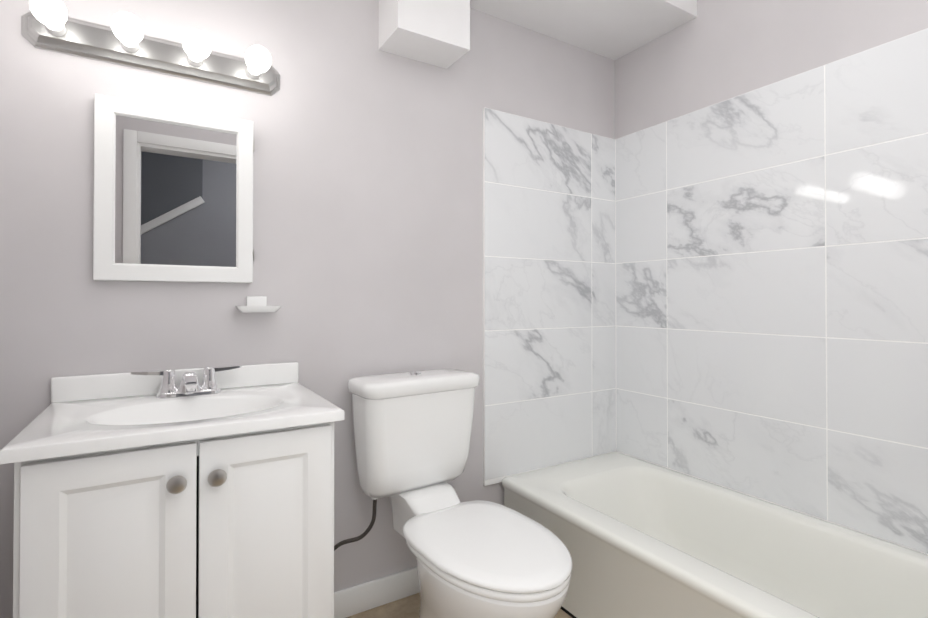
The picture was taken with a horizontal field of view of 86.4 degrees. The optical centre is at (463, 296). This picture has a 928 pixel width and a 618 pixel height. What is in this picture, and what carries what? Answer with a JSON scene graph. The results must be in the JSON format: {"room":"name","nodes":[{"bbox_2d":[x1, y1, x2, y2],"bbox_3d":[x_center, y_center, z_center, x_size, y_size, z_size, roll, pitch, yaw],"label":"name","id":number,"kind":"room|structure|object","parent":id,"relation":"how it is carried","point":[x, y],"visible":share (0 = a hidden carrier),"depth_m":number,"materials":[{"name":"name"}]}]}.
{"room":"bathroom","nodes":[
{"label":"bathroom","id":0,"kind":"room"},
{"bbox_2d":[0,0,614,617],"bbox_3d":[-0.299,-0.221,1.873,2.623,2.670,0.120,0,-1,-31],"label":"wall","id":1,"kind":"structure","parent":0,"point":[368,206],"depth_m":1.67,"materials":[{"name":"paint"}]},
{"bbox_2d":[21,0,279,95],"bbox_3d":[-0.831,-0.703,1.377,0.640,0.098,0.174,0,-1,-31],"label":"vanity light bar","id":2,"kind":"object","parent":1,"relation":"attached to","point":[122,40],"visible":1,"depth_m":1.37,"materials":[{"name":"silver metal"}]},
{"bbox_2d":[93,94,253,282],"bbox_3d":[-0.838,-0.297,1.456,0.406,0.507,0.028,0,-1,-31],"label":"mirror","id":3,"kind":"object","parent":1,"relation":"attached to","point":[173,194],"visible":0.98,"depth_m":1.44,"materials":[{"name":"white"}]},
{"bbox_2d":[235,296,280,312],"bbox_3d":[-0.642,0.024,1.541,0.128,0.050,0.082,0,-1,-31],"label":"soap dish","id":4,"kind":"object","parent":1,"relation":"attached to","point":[256,303],"visible":1,"depth_m":1.53,"materials":[{"name":"white ceramic"}]},
{"bbox_2d":[334,567,418,617],"bbox_3d":[-0.206,1.066,1.841,0.819,0.095,0.014,0,-1,-31],"label":"baseboard","id":5,"kind":"structure","parent":1,"relation":"attached to","point":[357,599],"depth_m":1.76,"materials":[{"name":"white wood"}]},
{"bbox_2d":[379,0,469,68],"bbox_3d":[-0.145,-1.038,1.803,0.285,0.277,0.173,0,-1,-31],"label":"box","id":6,"kind":"object","parent":1,"relation":"attached to","point":[435,32],"visible":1,"depth_m":1.75,"materials":[{"name":"paint"}]},
{"bbox_2d":[485,182,590,261],"bbox_3d":[0.343,-0.317,2.187,0.609,0.303,0.010,0,-1,-31],"label":"wall tile","id":7,"kind":"structure","parent":1,"relation":"attached to","point":[520,222],"depth_m":2.17,"materials":[{"name":"stone"}]},
{"bbox_2d":[485,108,590,196],"bbox_3d":[0.343,-0.624,2.189,0.609,0.303,0.010,0,-1,-31],"label":"wall tile","id":8,"kind":"structure","parent":1,"relation":"attached to","point":[526,152],"depth_m":2.17,"materials":[{"name":"tile"}]},
{"bbox_2d":[485,392,591,479],"bbox_3d":[0.343,0.601,2.179,0.609,0.303,0.010,0,-1,-31],"label":"wall tile","id":9,"kind":"structure","parent":1,"relation":"attached to","point":[522,436],"depth_m":2.16,"materials":[{"name":"stone"}]},
{"bbox_2d":[485,327,591,404],"bbox_3d":[0.343,0.295,2.182,0.609,0.303,0.010,0,-1,-31],"label":"wall tile","id":10,"kind":"structure","parent":1,"relation":"attached to","point":[520,365],"depth_m":2.16,"materials":[{"name":"tile"}]},
{"bbox_2d":[485,257,591,329],"bbox_3d":[0.343,-0.011,2.184,0.609,0.303,0.010,0,-1,-31],"label":"wall tile","id":11,"kind":"structure","parent":1,"relation":"attached to","point":[527,293],"depth_m":2.16,"materials":[{"name":"stone"}]},
{"bbox_2d":[483,107,615,485],"bbox_3d":[0.417,0.000,2.232,0.786,1.550,0.012,0,-1,-31],"label":"tile grout","id":12,"kind":"structure","parent":1,"relation":"attached to","point":[492,481],"depth_m":2.06,"materials":[{"name":"white"}]},
{"bbox_2d":[592,263,614,325],"bbox_3d":[0.673,-0.009,2.386,0.160,0.303,0.010,0,-1,-31],"label":"wall tile","id":13,"kind":"structure","parent":1,"relation":"attached to","point":[603,294],"depth_m":2.38,"materials":[{"name":"stone"}]},
{"bbox_2d":[592,198,614,262],"bbox_3d":[0.673,-0.316,2.389,0.160,0.303,0.010,0,-1,-31],"label":"wall tile","id":14,"kind":"structure","parent":1,"relation":"attached to","point":[603,230],"depth_m":2.38,"materials":[{"name":"stone"}]},
{"bbox_2d":[592,134,614,200],"bbox_3d":[0.673,-0.622,2.391,0.160,0.303,0.010,0,-1,-31],"label":"wall tile","id":15,"kind":"structure","parent":1,"relation":"attached to","point":[603,167],"depth_m":2.39,"materials":[{"name":"stone"}]},
{"bbox_2d":[592,389,615,455],"bbox_3d":[0.673,0.603,2.381,0.160,0.303,0.010,0,-1,-31],"label":"wall tile","id":16,"kind":"structure","parent":1,"relation":"attached to","point":[604,421],"depth_m":2.38,"materials":[{"name":"stone"}]},
{"bbox_2d":[592,326,615,390],"bbox_3d":[0.673,0.297,2.384,0.160,0.303,0.010,0,-1,-31],"label":"wall tile","id":17,"kind":"structure","parent":1,"relation":"attached to","point":[603,358],"depth_m":2.38,"materials":[{"name":"tile"}]},
{"bbox_2d":[346,592,571,617],"bbox_3d":[0.353,1.131,0.335,3.103,0.060,3.405,0,-1,-31],"label":"floor","id":18,"kind":"structure","parent":0,"point":[407,607],"depth_m":1.75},
{"bbox_2d":[0,362,343,617],"bbox_3d":[-0.691,0.655,1.255,0.633,0.907,0.508,0,-1,-31],"label":"bathroom vanity","id":19,"kind":"object","parent":18,"relation":"on","point":[207,492],"visible":1,"depth_m":1.08,"materials":[{"name":"painted wood"},{"name":"cultured marble"},{"name":"nickel"}]},
{"bbox_2d":[334,368,571,617],"bbox_3d":[-0.058,0.686,1.473,0.534,0.848,0.780,0,-1,-31],"label":"toilet","id":20,"kind":"object","parent":18,"relation":"on","point":[476,558],"visible":1,"depth_m":1.56,"materials":[{"name":"white ceramic"}]},
{"bbox_2d":[502,452,927,617],"bbox_3d":[0.922,0.929,1.457,0.694,0.362,1.815,0,-1,-31],"label":"bathtub","id":21,"kind":"object","parent":18,"relation":"on","point":[638,538],"visible":0.98,"depth_m":1.65,"materials":[{"name":"white ceramic"}]},
{"bbox_2d":[470,0,696,59],"bbox_3d":[-0.153,-1.368,1.644,2.383,0.380,0.441,0,-1,-31],"label":"ceiling","id":22,"kind":"structure","parent":0,"point":[614,29],"depth_m":2.09,"materials":[{"name":"paint"}]},
{"bbox_2d":[615,0,927,138],"bbox_3d":[1.310,-0.223,1.641,0.120,2.670,1.955,0,-1,-31],"label":"wall","id":23,"kind":"structure","parent":0,"point":[713,52],"depth_m":1.92,"materials":[{"name":"paint"}]},
{"bbox_2d":[616,191,665,262],"bbox_3d":[0.824,-0.316,2.307,0.010,0.303,0.284,0,-1,-31],"label":"wall tile","id":24,"kind":"structure","parent":23,"relation":"attached to","point":[640,228],"depth_m":2.30,"materials":[{"name":"tile"}]},
{"bbox_2d":[616,122,665,200],"bbox_3d":[0.824,-0.622,2.310,0.010,0.303,0.284,0,-1,-31],"label":"wall tile","id":25,"kind":"structure","parent":23,"relation":"attached to","point":[641,162],"depth_m":2.30,"materials":[{"name":"stone"}]},
{"bbox_2d":[616,389,666,466],"bbox_3d":[0.824,0.602,2.299,0.010,0.303,0.284,0,-1,-31],"label":"wall tile","id":26,"kind":"structure","parent":23,"relation":"attached to","point":[641,426],"depth_m":2.29,"materials":[{"name":"stone"}]},
{"bbox_2d":[616,326,666,397],"bbox_3d":[0.824,0.296,2.302,0.010,0.303,0.284,0,-1,-31],"label":"wall tile","id":27,"kind":"structure","parent":23,"relation":"attached to","point":[641,360],"depth_m":2.29,"materials":[{"name":"stone"}]},
{"bbox_2d":[616,260,666,327],"bbox_3d":[0.824,-0.010,2.304,0.010,0.303,0.284,0,-1,-31],"label":"wall tile","id":28,"kind":"structure","parent":23,"relation":"attached to","point":[641,294],"depth_m":2.29,"materials":[{"name":"tile"}]},
{"bbox_2d":[667,66,823,188],"bbox_3d":[1.059,-0.626,1.926,0.010,0.303,0.609,0,-1,-31],"label":"wall tile","id":29,"kind":"structure","parent":23,"relation":"attached to","point":[778,123],"depth_m":1.87,"materials":[{"name":"stone"}]},
{"bbox_2d":[667,156,824,258],"bbox_3d":[1.059,-0.320,1.923,0.010,0.303,0.609,0,-1,-31],"label":"wall tile","id":30,"kind":"structure","parent":23,"relation":"attached to","point":[778,207],"depth_m":1.87,"materials":[{"name":"tile"}]},
{"bbox_2d":[667,247,825,336],"bbox_3d":[1.059,-0.013,1.921,0.010,0.303,0.609,0,-1,-31],"label":"wall tile","id":31,"kind":"structure","parent":23,"relation":"attached to","point":[782,292],"depth_m":1.87,"materials":[{"name":"tile"}]},
{"bbox_2d":[668,329,825,427],"bbox_3d":[1.059,0.293,1.918,0.010,0.303,0.609,0,-1,-31],"label":"wall tile","id":32,"kind":"structure","parent":23,"relation":"attached to","point":[778,377],"depth_m":1.86,"materials":[{"name":"tile"}]},
{"bbox_2d":[668,399,826,519],"bbox_3d":[1.059,0.599,1.915,0.010,0.303,0.609,0,-1,-31],"label":"wall tile","id":33,"kind":"structure","parent":23,"relation":"attached to","point":[783,463],"depth_m":1.86,"materials":[{"name":"stone"}]},
{"bbox_2d":[615,28,927,554],"bbox_3d":[1.223,-0.005,1.656,0.011,1.550,1.835,0,-1,-31],"label":"tile grout right","id":34,"kind":"structure","parent":23,"relation":"attached to","point":[825,246],"depth_m":1.69,"materials":[{"name":"white concrete"}]},
{"bbox_2d":[825,29,927,153],"bbox_3d":[1.378,-0.630,1.404,0.010,0.303,0.609,0,-1,-31],"label":"wall tile","id":35,"kind":"structure","parent":23,"relation":"attached to","point":[878,94],"depth_m":1.54,"materials":[{"name":"tile"}]},
{"bbox_2d":[826,239,927,341],"bbox_3d":[1.378,-0.018,1.399,0.010,0.303,0.609,0,-1,-31],"label":"wall tile","id":36,"kind":"structure","parent":23,"relation":"attached to","point":[877,291],"depth_m":1.53,"materials":[{"name":"stone"}]},
{"bbox_2d":[826,134,927,245],"bbox_3d":[1.378,-0.324,1.401,0.010,0.303,0.609,0,-1,-31],"label":"wall tile","id":37,"kind":"structure","parent":23,"relation":"attached to","point":[878,192],"depth_m":1.54,"materials":[{"name":"tile"}]},
{"bbox_2d":[827,338,927,447],"bbox_3d":[1.378,0.288,1.396,0.010,0.303,0.609,0,-1,-31],"label":"wall tile","id":38,"kind":"structure","parent":23,"relation":"attached to","point":[877,389],"depth_m":1.53,"materials":[{"name":"stone"}]},
{"bbox_2d":[828,430,927,552],"bbox_3d":[1.378,0.595,1.393,0.010,0.303,0.609,0,-1,-31],"label":"wall tile","id":39,"kind":"structure","parent":23,"relation":"attached to","point":[877,488],"depth_m":1.53,"materials":[{"name":"stone"}]}
]}

